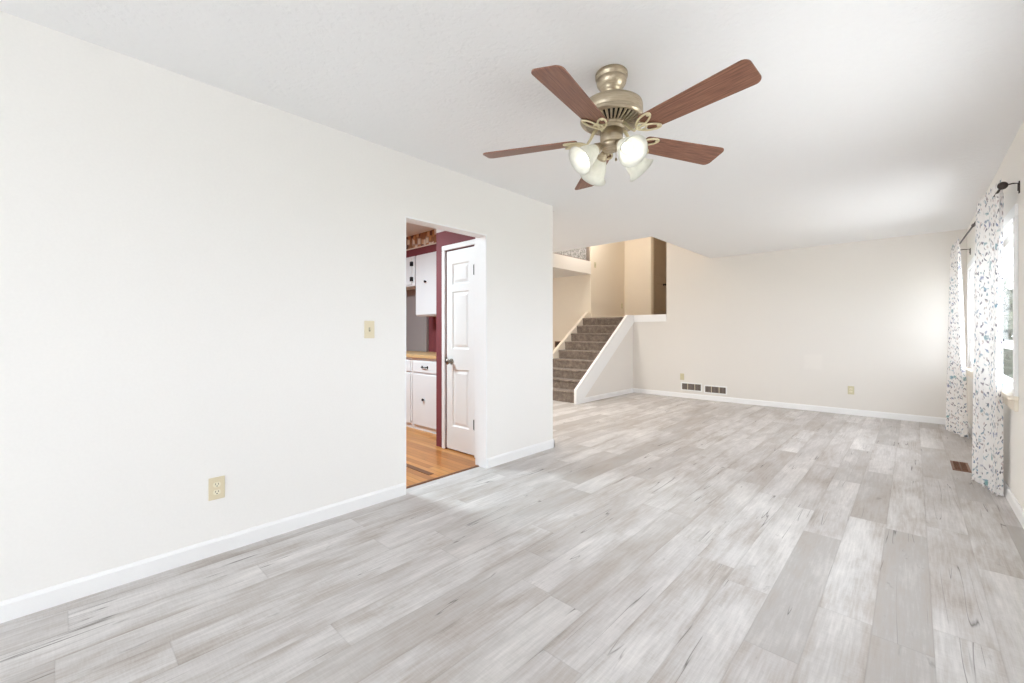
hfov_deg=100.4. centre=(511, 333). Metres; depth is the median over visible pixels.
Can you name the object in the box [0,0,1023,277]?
ceiling
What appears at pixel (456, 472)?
trim
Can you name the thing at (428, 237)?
wallpaper border
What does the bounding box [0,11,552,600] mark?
wall
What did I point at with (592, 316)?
baseboard
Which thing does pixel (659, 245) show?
door
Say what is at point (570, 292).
wall
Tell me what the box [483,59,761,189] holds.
ceiling fan
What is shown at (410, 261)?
upper cabinet
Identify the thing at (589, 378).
trim
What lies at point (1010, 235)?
window
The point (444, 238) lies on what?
wall
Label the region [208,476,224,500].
wall outlet
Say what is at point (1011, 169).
wall
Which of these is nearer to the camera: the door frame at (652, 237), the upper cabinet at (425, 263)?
the upper cabinet at (425, 263)
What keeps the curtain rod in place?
attached to the wall at (1011, 169)
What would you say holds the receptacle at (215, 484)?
attached to the wall outlet at (216, 485)
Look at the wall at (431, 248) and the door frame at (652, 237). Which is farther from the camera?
the door frame at (652, 237)
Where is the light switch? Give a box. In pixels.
[364,321,373,337]
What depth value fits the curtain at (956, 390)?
4.78 m
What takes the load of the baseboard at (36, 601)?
attached to the wall at (192, 271)
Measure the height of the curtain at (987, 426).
2.150 m
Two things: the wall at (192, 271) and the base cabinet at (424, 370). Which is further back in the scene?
the base cabinet at (424, 370)
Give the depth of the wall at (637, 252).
9.90 m
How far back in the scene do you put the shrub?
5.78 m
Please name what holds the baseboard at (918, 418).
attached to the wall at (807, 325)
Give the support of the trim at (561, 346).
attached to the wall at (605, 283)
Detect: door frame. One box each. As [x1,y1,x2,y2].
[475,237,476,464]
[652,237,653,314]
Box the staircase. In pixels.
[553,317,623,402]
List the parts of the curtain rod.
rod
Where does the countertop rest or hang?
on the base cabinet at (409, 361)
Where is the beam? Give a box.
[553,253,590,273]
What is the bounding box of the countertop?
[406,351,435,358]
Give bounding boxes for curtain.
[945,237,968,438]
[972,179,1003,495]
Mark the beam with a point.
(561, 262)
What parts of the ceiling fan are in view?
blade, blade, lamp shade, lamp shade, blade, bulb, lamp shade, lamp shade, blade, blade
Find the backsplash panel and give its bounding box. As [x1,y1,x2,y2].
[406,289,428,351]
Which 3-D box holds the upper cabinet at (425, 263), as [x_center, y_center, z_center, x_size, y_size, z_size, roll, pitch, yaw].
[-0.934,-0.617,5.442,0.615,0.790,0.345,0,0,43]
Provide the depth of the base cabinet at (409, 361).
5.20 m
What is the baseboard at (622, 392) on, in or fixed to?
attached to the wall at (617, 375)
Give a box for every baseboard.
[0,483,405,623]
[487,439,554,467]
[582,388,632,402]
[591,314,623,317]
[633,388,945,423]
[968,422,1023,528]
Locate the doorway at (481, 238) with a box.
[405,216,486,482]
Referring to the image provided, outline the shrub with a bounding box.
[1003,276,1012,377]
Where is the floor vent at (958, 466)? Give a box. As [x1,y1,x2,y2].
[950,460,971,472]
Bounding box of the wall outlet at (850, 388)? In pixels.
[848,386,853,394]
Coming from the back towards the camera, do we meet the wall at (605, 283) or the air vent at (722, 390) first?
the wall at (605, 283)
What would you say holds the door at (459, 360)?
in the wall at (444, 238)
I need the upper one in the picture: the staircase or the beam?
the beam
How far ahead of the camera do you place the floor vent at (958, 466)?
3.68 m
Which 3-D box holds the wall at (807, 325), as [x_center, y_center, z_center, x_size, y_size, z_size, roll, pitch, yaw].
[4.019,-0.796,6.848,4.497,3.900,0.115,0,0,43]
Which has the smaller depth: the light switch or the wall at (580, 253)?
the light switch
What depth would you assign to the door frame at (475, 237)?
3.74 m
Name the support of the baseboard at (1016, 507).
attached to the wall at (1011, 169)
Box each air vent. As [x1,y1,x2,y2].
[681,382,701,391]
[704,385,726,394]
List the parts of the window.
sash, frame, sill, sash, sash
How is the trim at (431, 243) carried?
attached to the wall at (431, 248)
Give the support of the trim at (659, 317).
attached to the wall at (807, 325)
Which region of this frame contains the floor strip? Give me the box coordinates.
[406,463,433,474]
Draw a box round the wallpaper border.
[406,229,435,248]
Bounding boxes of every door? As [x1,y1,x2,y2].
[445,246,473,454]
[654,238,665,314]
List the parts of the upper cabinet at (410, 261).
door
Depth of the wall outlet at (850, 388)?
6.03 m
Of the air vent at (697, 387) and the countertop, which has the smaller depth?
the countertop
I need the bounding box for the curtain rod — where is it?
[959,181,1019,254]
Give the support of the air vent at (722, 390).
in the wall at (807, 325)
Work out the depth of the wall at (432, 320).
5.82 m
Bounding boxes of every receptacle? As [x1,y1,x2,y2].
[213,482,220,487]
[213,489,220,494]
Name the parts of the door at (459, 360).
knob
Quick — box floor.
[0,392,1023,682]
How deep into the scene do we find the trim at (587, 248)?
9.10 m
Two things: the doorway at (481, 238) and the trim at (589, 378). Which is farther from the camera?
the trim at (589, 378)
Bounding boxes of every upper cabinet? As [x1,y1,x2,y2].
[406,256,415,289]
[416,251,435,316]
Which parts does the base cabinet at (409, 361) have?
drawer, door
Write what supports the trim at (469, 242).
attached to the wall at (444, 238)
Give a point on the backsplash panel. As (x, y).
(417, 327)
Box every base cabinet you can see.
[406,357,412,427]
[413,358,435,433]
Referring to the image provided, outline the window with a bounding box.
[966,204,1018,411]
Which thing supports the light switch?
attached to the wall at (192, 271)
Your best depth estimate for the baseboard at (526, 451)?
3.93 m
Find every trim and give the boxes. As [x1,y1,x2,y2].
[406,243,435,250]
[406,465,478,488]
[442,239,474,457]
[553,312,590,358]
[555,247,589,260]
[574,315,633,404]
[634,314,665,321]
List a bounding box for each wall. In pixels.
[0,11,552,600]
[406,244,435,257]
[429,317,435,351]
[436,231,474,448]
[553,274,586,349]
[554,247,585,259]
[586,325,632,396]
[587,241,623,315]
[624,237,651,315]
[633,229,966,417]
[967,121,1023,509]
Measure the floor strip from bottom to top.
0.003 m
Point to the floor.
(659, 538)
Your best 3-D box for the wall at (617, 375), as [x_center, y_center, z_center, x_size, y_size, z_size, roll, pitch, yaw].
[1.695,0.413,7.633,0.025,1.480,1.925,0,0,43]

